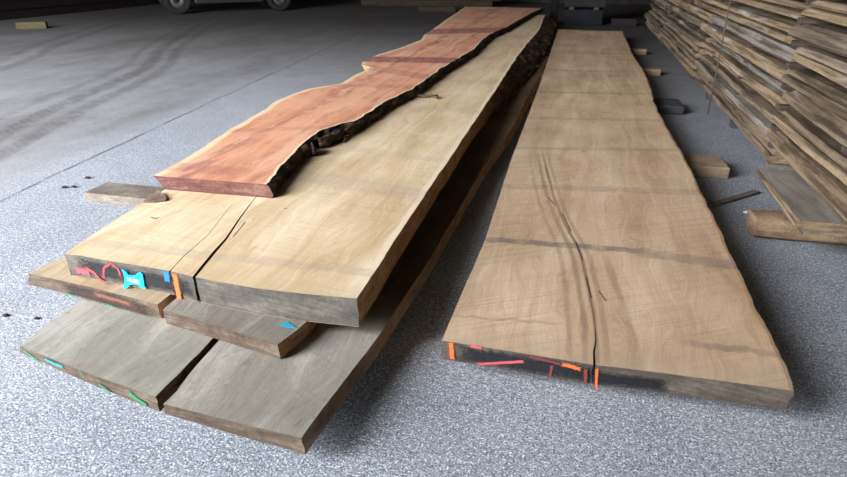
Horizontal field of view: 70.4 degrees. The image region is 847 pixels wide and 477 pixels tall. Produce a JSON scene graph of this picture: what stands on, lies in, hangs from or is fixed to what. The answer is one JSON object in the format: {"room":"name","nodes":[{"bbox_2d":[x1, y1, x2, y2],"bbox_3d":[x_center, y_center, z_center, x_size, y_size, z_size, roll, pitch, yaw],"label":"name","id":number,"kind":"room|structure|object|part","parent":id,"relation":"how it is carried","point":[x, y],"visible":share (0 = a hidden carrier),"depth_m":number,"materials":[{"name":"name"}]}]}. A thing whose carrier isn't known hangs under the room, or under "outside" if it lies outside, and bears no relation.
{"room":"lumber warehouse","nodes":[
{"label":"lumber warehouse","id":0,"kind":"room"},
{"bbox_2d":[0,0,846,476],"bbox_3d":[-2.471,-2.749,9.130,18.200,0.200,25.300,6,26,13],"label":"floor","id":1,"kind":"structure","parent":0,"point":[126,95],"depth_m":2.42,"materials":[{"name":"concrete"}]},
{"bbox_2d":[15,21,48,28],"bbox_3d":[-7.842,-4.272,12.018,0.540,0.130,0.140,-6,26,-13],"label":"timber offcut","id":2,"kind":"object","parent":1,"relation":"on","point":[35,24],"visible":1,"depth_m":11.96,"materials":[{"name":"yellow wood"}]},
{"bbox_2d":[0,0,160,19],"bbox_3d":[-9.189,-6.096,15.864,0.320,0.200,8.400,6,26,13],"label":"beam","id":3,"kind":"structure","parent":1,"relation":"on","point":[54,10],"depth_m":15.52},
{"bbox_2d":[0,0,121,10],"bbox_3d":[-9.028,-6.477,16.211,0.320,0.200,8.400,6,26,13],"label":"beam","id":4,"kind":"structure","parent":3,"relation":"on","point":[16,4],"depth_m":14.53,"materials":[{"name":"black"}]},
{"bbox_2d":[84,182,164,206],"bbox_3d":[-0.920,-0.170,3.269,2.026,0.055,0.194,6,26,13],"label":"bearer","id":5,"kind":"object","parent":1,"relation":"on","point":[108,192],"visible":0.28,"depth_m":3.40,"materials":[{"name":"grey wood"}]},
{"bbox_2d":[164,27,559,453],"bbox_3d":[0.958,-1.757,6.551,0.725,0.059,11.247,6,26,13],"label":"wooden plank","id":6,"kind":"object","parent":5,"relation":"on","point":[286,402],"visible":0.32,"depth_m":1.88,"materials":[{"name":"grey wood"}]},
{"bbox_2d":[163,23,558,358],"bbox_3d":[0.858,-1.866,6.638,0.927,0.060,10.856,6,26,13],"label":"oak slab","id":7,"kind":"object","parent":6,"relation":"on","point":[276,337],"visible":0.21,"depth_m":1.97,"materials":[{"name":"brown wood"}]},
{"bbox_2d":[65,15,555,326],"bbox_3d":[0.625,-2.078,6.917,1.567,0.124,11.145,6,26,13],"label":"slab","id":8,"kind":"object","parent":7,"relation":"on","point":[322,249],"visible":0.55,"depth_m":2.47,"materials":[{"name":"brown wood"}]},
{"bbox_3d":[-1.030,0.148,2.133,0.100,0.079,0.007,7,26,15],"label":"anti split plate","id":9,"kind":"part","parent":8,"relation":"part of","materials":[{"name":"blue plastic"}]},
{"bbox_2d":[143,190,166,202],"bbox_3d":[-1.181,-0.186,2.678,0.094,0.016,0.126,6,26,13],"label":"flake","id":10,"kind":"object","parent":8,"relation":"on","point":[157,196],"visible":1,"depth_m":2.66,"materials":[{"name":"brown wood"}]},
{"bbox_2d":[153,7,543,197],"bbox_3d":[0.570,-2.534,7.675,1.646,0.072,11.301,5,25,11],"label":"slab","id":11,"kind":"object","parent":8,"relation":"on","point":[254,157],"visible":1,"depth_m":3.92,"materials":[{"name":"brown wood"}]},
{"bbox_2d":[417,94,437,97],"bbox_3d":[0.023,-1.095,4.630,0.180,0.030,0.120,0,25,1],"label":"strip","id":12,"kind":"object","parent":8,"relation":"on","point":[418,95],"visible":1,"depth_m":4.64,"materials":[{"name":"brown wood"}]},
{"bbox_2d":[159,0,291,13],"bbox_3d":[-5.374,-6.908,16.046,4.376,1.520,1.660,-12,27,-24],"label":"car","id":13,"kind":"object","parent":1,"relation":"on","point":[174,6],"visible":1,"depth_m":15.50,"materials":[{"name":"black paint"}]},
{"bbox_3d":[-5.033,-6.202,15.619,1.696,0.120,0.070,-12,27,-24],"label":"sill","id":14,"kind":"part","parent":13,"relation":"part of","materials":[{"name":"black metal"}]},
{"bbox_2d":[361,0,493,6],"bbox_3d":[0.079,-7.015,17.868,4.000,0.180,0.300,6,26,13],"label":"beam","id":15,"kind":"structure","parent":1,"relation":"on","point":[457,3],"depth_m":17.70,"materials":[{"name":"wood"}]},
{"bbox_2d":[467,0,501,0],"bbox_3d":[0.334,-7.173,17.780,4.000,0.180,0.300,6,26,13],"label":"beam","id":16,"kind":"structure","parent":15,"relation":"on","point":[467,0],"depth_m":17.35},
{"bbox_2d":[418,6,455,11],"bbox_3d":[0.356,-6.102,15.962,1.000,0.130,0.140,3,25,7],"label":"timber offcut","id":17,"kind":"object","parent":1,"relation":"on","point":[420,8],"visible":1,"depth_m":15.91,"materials":[{"name":"wood"}]},
{"bbox_2d":[550,0,558,23],"bbox_3d":[2.743,-7.607,11.283,0.160,6.800,0.160,6,26,13],"label":"steel column","id":18,"kind":"structure","parent":1,"relation":"on","point":[554,6],"depth_m":12.52,"materials":[{"name":"grey metal"}]},
{"bbox_2d":[563,7,602,25],"bbox_3d":[3.447,-4.802,12.958,0.800,0.300,0.800,6,26,13],"label":"concrete block","id":19,"kind":"object","parent":1,"relation":"on","point":[579,15],"visible":1,"depth_m":12.62,"materials":[{"name":"grey concrete"}]},
{"bbox_3d":[3.204,-4.991,12.938,0.100,0.060,0.700,6,26,13],"label":"stick","id":20,"kind":"object","parent":19,"relation":"on","visible":0},
{"bbox_2d":[565,0,606,6],"bbox_3d":[3.466,-5.330,12.707,0.840,0.750,0.800,6,26,13],"label":"concrete block","id":21,"kind":"object","parent":20,"relation":"on","point":[568,3],"visible":1,"depth_m":12.48,"materials":[{"name":"grey concrete"}]},
{"bbox_2d":[611,18,636,25],"bbox_3d":[4.188,-4.521,12.542,0.500,0.140,0.140,6,26,13],"label":"plank","id":22,"kind":"object","parent":1,"relation":"on","point":[615,21],"visible":1,"depth_m":12.49,"materials":[{"name":"wood"}]},
{"bbox_2d":[630,48,646,54],"bbox_3d":[2.673,-2.785,8.880,1.180,0.075,0.146,6,26,13],"label":"bearer","id":23,"kind":"object","parent":1,"relation":"on","point":[635,51],"visible":0.3,"depth_m":8.71,"materials":[{"name":"brown wood"}]},
{"bbox_2d":[642,67,660,75],"bbox_3d":[2.243,-2.049,7.294,1.200,0.075,0.145,6,26,13],"label":"bearer","id":24,"kind":"object","parent":1,"relation":"on","point":[648,71],"visible":0.26,"depth_m":7.12,"materials":[{"name":"brown wood"}]},
{"bbox_2d":[653,98,683,114],"bbox_3d":[1.763,-1.253,5.580,1.190,0.075,0.346,6,25,12],"label":"bearer","id":25,"kind":"object","parent":1,"relation":"on","point":[664,106],"visible":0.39,"depth_m":5.35,"materials":[{"name":"grey wood"}]},
{"bbox_2d":[441,29,793,409],"bbox_3d":[1.722,-1.576,6.102,1.152,0.097,9.772,6,26,13],"label":"slab","id":26,"kind":"object","parent":25,"relation":"on","point":[603,255],"visible":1,"depth_m":2.39,"materials":[{"name":"brown wood"}]},
{"bbox_2d":[683,154,729,178],"bbox_3d":[1.343,-0.516,3.992,1.230,0.075,0.263,6,25,12],"label":"bearer","id":27,"kind":"object","parent":1,"relation":"on","point":[706,166],"visible":0.27,"depth_m":3.79,"materials":[{"name":"brown wood"}]},
{"bbox_2d":[707,190,759,207],"bbox_3d":[1.784,-0.230,3.446,0.435,0.016,0.040,-14,28,-28],"label":"lath","id":28,"kind":"object","parent":1,"relation":"on","point":[737,197],"visible":0.98,"depth_m":3.42,"materials":[{"name":"brown wood"}]},
{"bbox_2d":[729,120,738,128],"bbox_3d":[2.877,-0.908,4.863,0.720,0.052,0.100,6,26,13],"label":"bearer","id":29,"kind":"object","parent":1,"relation":"on","point":[732,124],"visible":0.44,"depth_m":4.90,"materials":[{"name":"grey wood"}]},
{"bbox_2d":[694,74,788,163],"bbox_3d":[2.963,-1.125,5.214,0.713,0.046,3.162,6,26,13],"label":"board","id":30,"kind":"object","parent":29,"relation":"on","point":[755,141],"visible":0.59,"depth_m":4.56,"materials":[{"name":"brown wood"}]},
{"bbox_2d":[696,70,781,156],"bbox_3d":[2.969,-1.163,5.185,0.692,0.046,3.178,6,26,13],"label":"board","id":31,"kind":"object","parent":30,"relation":"on","point":[736,113],"visible":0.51,"depth_m":4.61,"materials":[{"name":"brown wood"}]},
{"bbox_2d":[696,66,767,140],"bbox_3d":[2.934,-1.206,5.097,0.734,0.046,2.968,6,26,13],"label":"board","id":32,"kind":"object","parent":31,"relation":"on","point":[735,106],"visible":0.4,"depth_m":4.67,"materials":[{"name":"brown wood"}]},
{"bbox_2d":[695,61,771,133],"bbox_3d":[2.924,-1.252,5.086,0.749,0.046,2.955,6,26,13],"label":"board","id":33,"kind":"object","parent":32,"relation":"on","point":[753,113],"visible":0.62,"depth_m":4.65,"materials":[{"name":"brown wood"}]},
{"bbox_2d":[699,54,778,122],"bbox_3d":[2.924,-1.308,5.024,0.733,0.046,2.904,6,26,13],"label":"board","id":34,"kind":"object","parent":33,"relation":"on","point":[747,92],"visible":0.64,"depth_m":4.63,"materials":[{"name":"brown wood"}]},
{"bbox_2d":[707,51,777,105],"bbox_3d":[2.957,-1.345,4.992,0.659,0.046,2.914,6,26,13],"label":"board","id":35,"kind":"object","parent":34,"relation":"on","point":[770,100],"visible":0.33,"depth_m":4.85,"materials":[{"name":"brown wood"}]},
{"bbox_3d":[2.858,-1.258,4.715,0.703,0.030,0.050,6,26,13],"label":"stick","id":36,"kind":"object","parent":35,"relation":"on","visible":0},
{"bbox_2d":[701,43,787,103],"bbox_3d":[2.904,-1.391,4.910,0.743,0.046,2.928,6,26,13],"label":"board","id":37,"kind":"object","parent":36,"relation":"on","point":[765,87],"visible":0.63,"depth_m":4.56,"materials":[{"name":"brown wood"}]},
{"bbox_2d":[709,38,786,91],"bbox_3d":[2.939,-1.438,4.902,0.681,0.046,2.886,6,26,13],"label":"board","id":38,"kind":"object","parent":37,"relation":"on","point":[756,70],"visible":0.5,"depth_m":4.49,"materials":[{"name":"grey wood"}]},
{"bbox_2d":[700,22,788,82],"bbox_3d":[2.949,-1.605,5.024,0.746,0.092,3.269,6,26,13],"label":"board","id":39,"kind":"object","parent":38,"relation":"on","point":[774,66],"visible":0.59,"depth_m":4.57,"materials":[{"name":"brown wood"}]},
{"bbox_3d":[3.140,-1.954,5.630,0.705,0.030,0.050,6,26,13],"label":"stick","id":40,"kind":"object","parent":39,"relation":"on","visible":0},
{"bbox_2d":[710,14,799,61],"bbox_3d":[2.893,-1.612,4.747,0.735,0.093,2.774,6,26,13],"label":"board","id":41,"kind":"object","parent":40,"relation":"on","point":[780,49],"visible":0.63,"depth_m":4.31,"materials":[{"name":"brown wood"}]},
{"bbox_3d":[2.864,-1.590,4.553,0.689,0.030,0.050,6,26,13],"label":"stick","id":42,"kind":"object","parent":41,"relation":"on","visible":0},
{"bbox_2d":[694,1,795,43],"bbox_3d":[2.982,-1.883,5.094,0.774,0.046,3.542,6,26,13],"label":"board","id":43,"kind":"object","parent":42,"relation":"on","point":[777,33],"visible":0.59,"depth_m":4.47,"materials":[{"name":"brown wood"}]},
{"bbox_2d":[701,0,798,31],"bbox_3d":[2.995,-1.922,5.067,0.735,0.046,3.552,6,26,13],"label":"board","id":44,"kind":"object","parent":43,"relation":"on","point":[784,23],"visible":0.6,"depth_m":4.45,"materials":[{"name":"brown wood"}]},
{"bbox_2d":[725,0,741,3],"bbox_3d":[3.140,-2.165,5.500,0.690,0.030,0.050,6,26,13],"label":"stick","id":45,"kind":"object","parent":44,"relation":"on","point":[726,1],"visible":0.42,"depth_m":5.54,"materials":[{"name":"brown wood"}]},
{"bbox_2d":[755,9,774,13],"bbox_3d":[2.866,-1.699,4.497,0.682,0.030,0.050,6,26,13],"label":"stick","id":46,"kind":"object","parent":44,"relation":"on","point":[757,10],"visible":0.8,"depth_m":4.54,"materials":[{"name":"brown wood"}]},
{"bbox_2d":[731,0,803,19],"bbox_3d":[2.934,-1.860,4.753,0.706,0.046,2.965,6,26,13],"label":"board","id":47,"kind":"object","parent":44,"relation":"on","point":[789,12],"visible":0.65,"depth_m":4.13,"materials":[{"name":"brown wood"}]},
{"bbox_2d":[760,0,814,9],"bbox_3d":[2.958,-1.902,4.733,0.659,0.046,2.953,6,26,13],"label":"board","id":48,"kind":"object","parent":47,"relation":"on","point":[797,4],"visible":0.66,"depth_m":3.96,"materials":[{"name":"brown wood"}]},
{"bbox_2d":[804,0,811,5],"bbox_3d":[2.586,-1.351,3.454,0.691,0.030,0.050,6,26,13],"label":"stick","id":49,"kind":"object","parent":48,"relation":"on","point":[807,2],"visible":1,"depth_m":3.51,"materials":[{"name":"brown wood"}]},
{"bbox_2d":[764,160,794,170],"bbox_3d":[2.596,-0.438,3.851,0.720,0.052,0.100,6,26,13],"label":"bearer","id":50,"kind":"object","parent":1,"relation":"on","point":[768,165],"visible":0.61,"depth_m":3.88,"materials":[{"name":"grey wood"}]},
{"bbox_2d":[745,209,846,244],"bbox_3d":[2.148,-0.034,2.913,1.030,0.108,0.204,5,25,11],"label":"bearer","id":51,"kind":"object","parent":1,"relation":"on","point":[774,224],"visible":0.56,"depth_m":2.92,"materials":[{"name":"brown wood"}]},
{"bbox_2d":[759,177,846,242],"bbox_3d":[2.080,-0.155,3.000,0.569,0.038,0.820,6,26,13],"label":"plank","id":52,"kind":"object","parent":51,"relation":"on","point":[809,234],"visible":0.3,"depth_m":2.69,"materials":[{"name":"brown wood"}]},
{"bbox_2d":[755,168,846,232],"bbox_3d":[2.045,-0.195,2.991,0.561,0.038,0.780,6,26,13],"label":"plank","id":53,"kind":"object","parent":52,"relation":"on","point":[803,206],"visible":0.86,"depth_m":2.91,"materials":[{"name":"grey wood"}]},
{"bbox_2d":[494,0,653,4],"bbox_3d":[0.593,-11.048,18.695,18.200,6.800,0.200,6,26,13],"label":"wall","id":54,"kind":"structure","parent":0,"point":[648,2],"depth_m":18.81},
{"bbox_3d":[2.931,-2.271,4.652,0.760,0.046,3.214,6,26,13],"label":"board","id":55,"kind":"object","parent":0,"visible":0},
{"bbox_2d":[707,0,730,113],"bbox_3d":[2.824,-1.663,4.800,0.790,1.375,0.071,6,26,13],"label":"strap","id":56,"kind":"object","parent":55,"relation":"hanging from","point":[729,0],"visible":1,"depth_m":4.95,"materials":[{"name":"grey metal"}]},
{"bbox_3d":[1.512,-3.507,10.458,1.180,0.055,0.124,6,26,13],"label":"bearer","id":57,"kind":"object","parent":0,"visible":0},
{"bbox_2d":[20,298,218,411],"bbox_3d":[0.240,-1.778,6.596,0.662,0.058,10.895,6,26,13],"label":"wooden plank","id":58,"kind":"object","parent":57,"relation":"on","point":[144,360],"visible":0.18,"depth_m":1.93,"materials":[{"name":"grey wood"}]},
{"bbox_2d":[28,256,176,317],"bbox_3d":[0.107,-1.962,6.870,0.675,0.083,10.743,6,26,13],"label":"oak slab","id":59,"kind":"object","parent":58,"relation":"on","point":[55,276],"visible":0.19,"depth_m":2.18,"materials":[{"name":"brown wood"}]},
{"bbox_3d":[4.000,-2.786,8.909,0.720,0.052,0.100,6,26,13],"label":"bearer","id":60,"kind":"object","parent":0,"visible":0},
{"bbox_2d":[660,36,697,76],"bbox_3d":[3.806,-2.540,8.263,0.707,0.046,3.729,6,26,13],"label":"board","id":61,"kind":"object","parent":60,"relation":"on","point":[692,71],"visible":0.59,"depth_m":7.74,"materials":[{"name":"brown wood"}]},
{"bbox_3d":[3.839,-2.579,8.236,0.649,0.046,3.729,6,26,13],"label":"board","id":62,"kind":"object","parent":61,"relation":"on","visible":0},
{"bbox_3d":[3.419,-1.966,6.825,0.696,0.030,0.050,6,26,13],"label":"stick","id":63,"kind":"object","parent":62,"relation":"on","visible":0},
{"bbox_2d":[657,28,696,68],"bbox_3d":[3.762,-2.628,8.159,0.773,0.046,3.943,6,26,13],"label":"board","id":64,"kind":"object","parent":63,"relation":"on","point":[678,50],"visible":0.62,"depth_m":7.64,"materials":[{"name":"brown wood"}]},
{"bbox_2d":[658,25,701,63],"bbox_3d":[3.771,-2.669,8.138,0.752,0.046,3.943,6,26,13],"label":"board","id":65,"kind":"object","parent":64,"relation":"on","point":[687,53],"visible":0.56,"depth_m":7.60,"materials":[{"name":"brown wood"}]},
{"bbox_2d":[663,25,700,57],"bbox_3d":[3.658,-2.565,7.733,0.766,0.046,3.207,6,26,13],"label":"board","id":66,"kind":"object","parent":65,"relation":"on","point":[675,35],"visible":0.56,"depth_m":7.35,"materials":[{"name":"brown wood"}]},
{"bbox_2d":[666,22,706,53],"bbox_3d":[3.671,-2.606,7.710,0.736,0.046,3.207,6,26,13],"label":"board","id":67,"kind":"object","parent":66,"relation":"on","point":[698,49],"visible":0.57,"depth_m":7.06,"materials":[{"name":"brown wood"}]},
{"bbox_3d":[3.699,-2.667,7.750,0.705,0.030,0.050,6,26,13],"label":"stick","id":68,"kind":"object","parent":67,"relation":"on","visible":0},
{"bbox_2d":[663,16,707,46],"bbox_3d":[3.668,-2.702,7.735,0.780,0.046,3.446,6,26,13],"label":"board","id":69,"kind":"object","parent":68,"relation":"on","point":[692,37],"visible":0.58,"depth_m":7.24,"materials":[{"name":"brown wood"}]},
{"bbox_2d":[667,12,711,42],"bbox_3d":[3.701,-2.741,7.708,0.714,0.046,3.446,6,26,13],"label":"board","id":70,"kind":"object","parent":69,"relation":"on","point":[691,27],"visible":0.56,"depth_m":7.21,"materials":[{"name":"brown wood"}]},
{"bbox_2d":[665,2,707,27],"bbox_3d":[3.829,-3.039,8.117,0.710,0.090,3.733,6,26,13],"label":"board","id":71,"kind":"object","parent":70,"relation":"on","point":[690,17],"visible":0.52,"depth_m":7.71,"materials":[{"name":"brown wood"}]},
{"bbox_3d":[3.423,-2.415,6.623,0.690,0.030,0.050,6,26,13],"label":"stick","id":72,"kind":"object","parent":71,"relation":"on","visible":0},
{"bbox_2d":[668,0,716,22],"bbox_3d":[3.676,-2.929,7.586,0.739,0.091,3.640,6,26,13],"label":"board","id":73,"kind":"object","parent":72,"relation":"on","point":[705,14],"visible":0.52,"depth_m":6.94,"materials":[{"name":"brown wood"}]},
{"bbox_3d":[4.561,-3.725,10.932,0.720,0.052,0.100,6,26,13],"label":"bearer","id":74,"kind":"object","parent":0,"visible":0},
{"bbox_2d":[645,22,660,38],"bbox_3d":[4.578,-3.852,11.089,0.729,0.046,2.650,6,26,13],"label":"board","id":75,"kind":"object","parent":74,"relation":"on","point":[646,23],"visible":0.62,"depth_m":10.82,"materials":[{"name":"brown wood"}]},
{"bbox_2d":[646,20,660,35],"bbox_3d":[4.583,-3.894,11.068,0.722,0.046,2.650,6,26,13],"label":"board","id":76,"kind":"object","parent":75,"relation":"on","point":[647,21],"visible":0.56,"depth_m":10.90,"materials":[{"name":"brown wood"}]},
{"bbox_2d":[644,15,657,28],"bbox_3d":[4.603,-4.019,11.158,0.750,0.046,2.839,6,26,13],"label":"board","id":77,"kind":"object","parent":76,"relation":"on","point":[645,16],"visible":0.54,"depth_m":11.17,"materials":[{"name":"wood"}]},
{"bbox_2d":[645,12,661,24],"bbox_3d":[4.606,-4.061,11.137,0.738,0.046,2.839,6,26,13],"label":"board","id":78,"kind":"object","parent":77,"relation":"on","point":[657,22],"visible":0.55,"depth_m":11.10,"materials":[{"name":"brown wood"}]},
{"bbox_2d":[649,10,666,24],"bbox_3d":[4.467,-3.872,10.548,0.709,0.046,3.168,6,26,13],"label":"board","id":79,"kind":"object","parent":78,"relation":"on","point":[662,20],"visible":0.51,"depth_m":10.59,"materials":[{"name":"brown wood"}]},
{"bbox_3d":[4.493,-3.912,10.523,0.657,0.047,3.168,6,26,13],"label":"board","id":80,"kind":"object","parent":79,"relation":"on","visible":0},
{"bbox_2d":[650,3,667,15],"bbox_3d":[4.487,-4.019,10.572,0.717,0.046,2.981,6,26,13],"label":"board","id":81,"kind":"object","parent":80,"relation":"on","point":[655,6],"visible":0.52,"depth_m":10.51,"materials":[{"name":"wood"}]},
{"bbox_2d":[654,1,673,12],"bbox_3d":[4.519,-4.058,10.545,0.653,0.046,2.981,6,26,13],"label":"board","id":82,"kind":"object","parent":81,"relation":"on","point":[655,2],"visible":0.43,"depth_m":10.47,"materials":[{"name":"brown wood"}]},
{"bbox_2d":[655,0,665,6],"bbox_3d":[4.633,-4.385,11.015,0.711,0.092,2.816,6,26,13],"label":"board","id":83,"kind":"object","parent":82,"relation":"on","point":[662,2],"visible":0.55,"depth_m":10.24,"materials":[{"name":"brown wood"}]},
{"bbox_3d":[2.272,-0.089,2.682,0.600,0.030,0.060,6,26,13],"label":"stick","id":84,"kind":"object","parent":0,"visible":0},
{"bbox_2d":[765,130,846,224],"bbox_3d":[2.190,-0.093,2.546,0.801,0.093,2.518,6,26,13],"label":"board","id":85,"kind":"object","parent":84,"relation":"on","point":[832,191],"visible":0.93,"depth_m":2.98,"materials":[{"name":"brown wood"}]},
{"bbox_2d":[770,124,781,130],"bbox_3d":[2.476,-0.643,3.585,0.717,0.030,0.060,6,26,13],"label":"stick","id":86,"kind":"object","parent":85,"relation":"on","point":[774,127],"visible":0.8,"depth_m":3.64,"materials":[{"name":"brown wood"}]},
{"bbox_2d":[771,115,846,185],"bbox_3d":[2.217,-0.203,2.546,0.774,0.046,2.425,6,26,13],"label":"board","id":87,"kind":"object","parent":85,"relation":"on","point":[783,124],"visible":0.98,"depth_m":3.07,"materials":[{"name":"brown wood"}]},
{"bbox_2d":[778,111,846,169],"bbox_3d":[2.228,-0.244,2.524,0.761,0.046,2.425,6,26,13],"label":"board","id":88,"kind":"object","parent":87,"relation":"on","point":[821,139],"visible":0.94,"depth_m":3.10,"materials":[{"name":"brown wood"}]},
{"bbox_2d":[776,104,797,111],"bbox_3d":[2.477,-0.754,3.533,0.715,0.030,0.060,6,26,13],"label":"stick","id":89,"kind":"object","parent":88,"relation":"on","point":[780,107],"visible":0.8,"depth_m":3.58,"materials":[{"name":"brown wood"}]},
{"bbox_2d":[781,90,846,147],"bbox_3d":[2.224,-0.333,2.480,0.769,0.093,2.458,6,26,13],"label":"board","id":90,"kind":"object","parent":88,"relation":"on","point":[835,125],"visible":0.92,"depth_m":3.08,"materials":[{"name":"brown wood"}]},
{"bbox_2d":[781,83,795,89],"bbox_3d":[2.477,-0.866,3.481,0.715,0.030,0.060,6,26,13],"label":"stick","id":91,"kind":"object","parent":90,"relation":"on","point":[784,86],"visible":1,"depth_m":3.53,"materials":[{"name":"brown wood"}]},
{"bbox_2d":[780,74,846,119],"bbox_3d":[2.210,-0.410,2.407,0.779,0.046,2.519,6,26,13],"label":"board","id":92,"kind":"object","parent":90,"relation":"on","point":[816,95],"visible":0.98,"depth_m":3.07,"materials":[{"name":"brown wood"}]},
{"bbox_2d":[786,68,846,104],"bbox_3d":[2.220,-0.451,2.385,0.769,0.046,2.519,6,26,13],"label":"board","id":93,"kind":"object","parent":92,"relation":"on","point":[813,78],"visible":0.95,"depth_m":3.11,"materials":[{"name":"brown wood"}]},
{"bbox_2d":[786,62,808,68],"bbox_3d":[2.476,-0.978,3.429,0.717,0.030,0.060,6,26,13],"label":"stick","id":94,"kind":"object","parent":93,"relation":"on","point":[794,65],"visible":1,"depth_m":3.48,"materials":[{"name":"brown wood"}]},
{"bbox_2d":[791,54,846,87],"bbox_3d":[2.231,-0.551,2.418,0.764,0.046,2.315,6,26,13],"label":"board","id":95,"kind":"object","parent":93,"relation":"on","point":[839,77],"visible":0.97,"depth_m":3.08,"materials":[{"name":"brown wood"}]},
{"bbox_2d":[796,46,846,73],"bbox_3d":[2.243,-0.592,2.396,0.747,0.046,2.315,6,26,13],"label":"board","id":96,"kind":"object","parent":95,"relation":"on","point":[838,62],"visible":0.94,"depth_m":3.11,"materials":[{"name":"brown wood"}]},
{"bbox_2d":[791,40,814,46],"bbox_3d":[2.475,-1.089,3.378,0.719,0.030,0.060,6,26,13],"label":"stick","id":97,"kind":"object","parent":96,"relation":"on","point":[793,42],"visible":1,"depth_m":3.42,"materials":[{"name":"brown wood"}]},
{"bbox_2d":[788,24,846,56],"bbox_3d":[2.220,-0.681,2.353,0.792,0.093,2.422,6,26,13],"label":"board","id":98,"kind":"object","parent":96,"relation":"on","point":[832,38],"visible":0.97,"depth_m":3.10,"materials":[{"name":"brown wood"}]},
{"bbox_2d":[796,17,830,23],"bbox_3d":[2.476,-1.201,3.326,0.718,0.030,0.060,6,26,13],"label":"stick","id":99,"kind":"object","parent":98,"relation":"on","point":[801,20],"visible":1,"depth_m":3.37,"materials":[{"name":"brown wood"}]},
{"bbox_2d":[800,9,846,26],"bbox_3d":[2.220,-0.752,2.267,0.760,0.046,2.425,6,26,13],"label":"board","id":100,"kind":"object","parent":98,"relation":"on","point":[826,16],"visible":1,"depth_m":3.09,"materials":[{"name":"brown wood"}]},
{"bbox_2d":[809,0,846,14],"bbox_3d":[2.236,-0.792,2.244,0.732,0.046,2.425,6,26,13],"label":"board","id":101,"kind":"object","parent":100,"relation":"on","point":[840,7],"visible":1,"depth_m":3.15,"materials":[{"name":"brown wood"}]},
{"bbox_2d":[840,146,846,154],"bbox_3d":[2.276,-0.376,2.718,0.667,0.030,0.060,6,26,13],"label":"stick","id":102,"kind":"object","parent":88,"relation":"on","point":[843,150],"visible":1,"depth_m":2.78,"materials":[{"name":"brown wood"}]}
]}

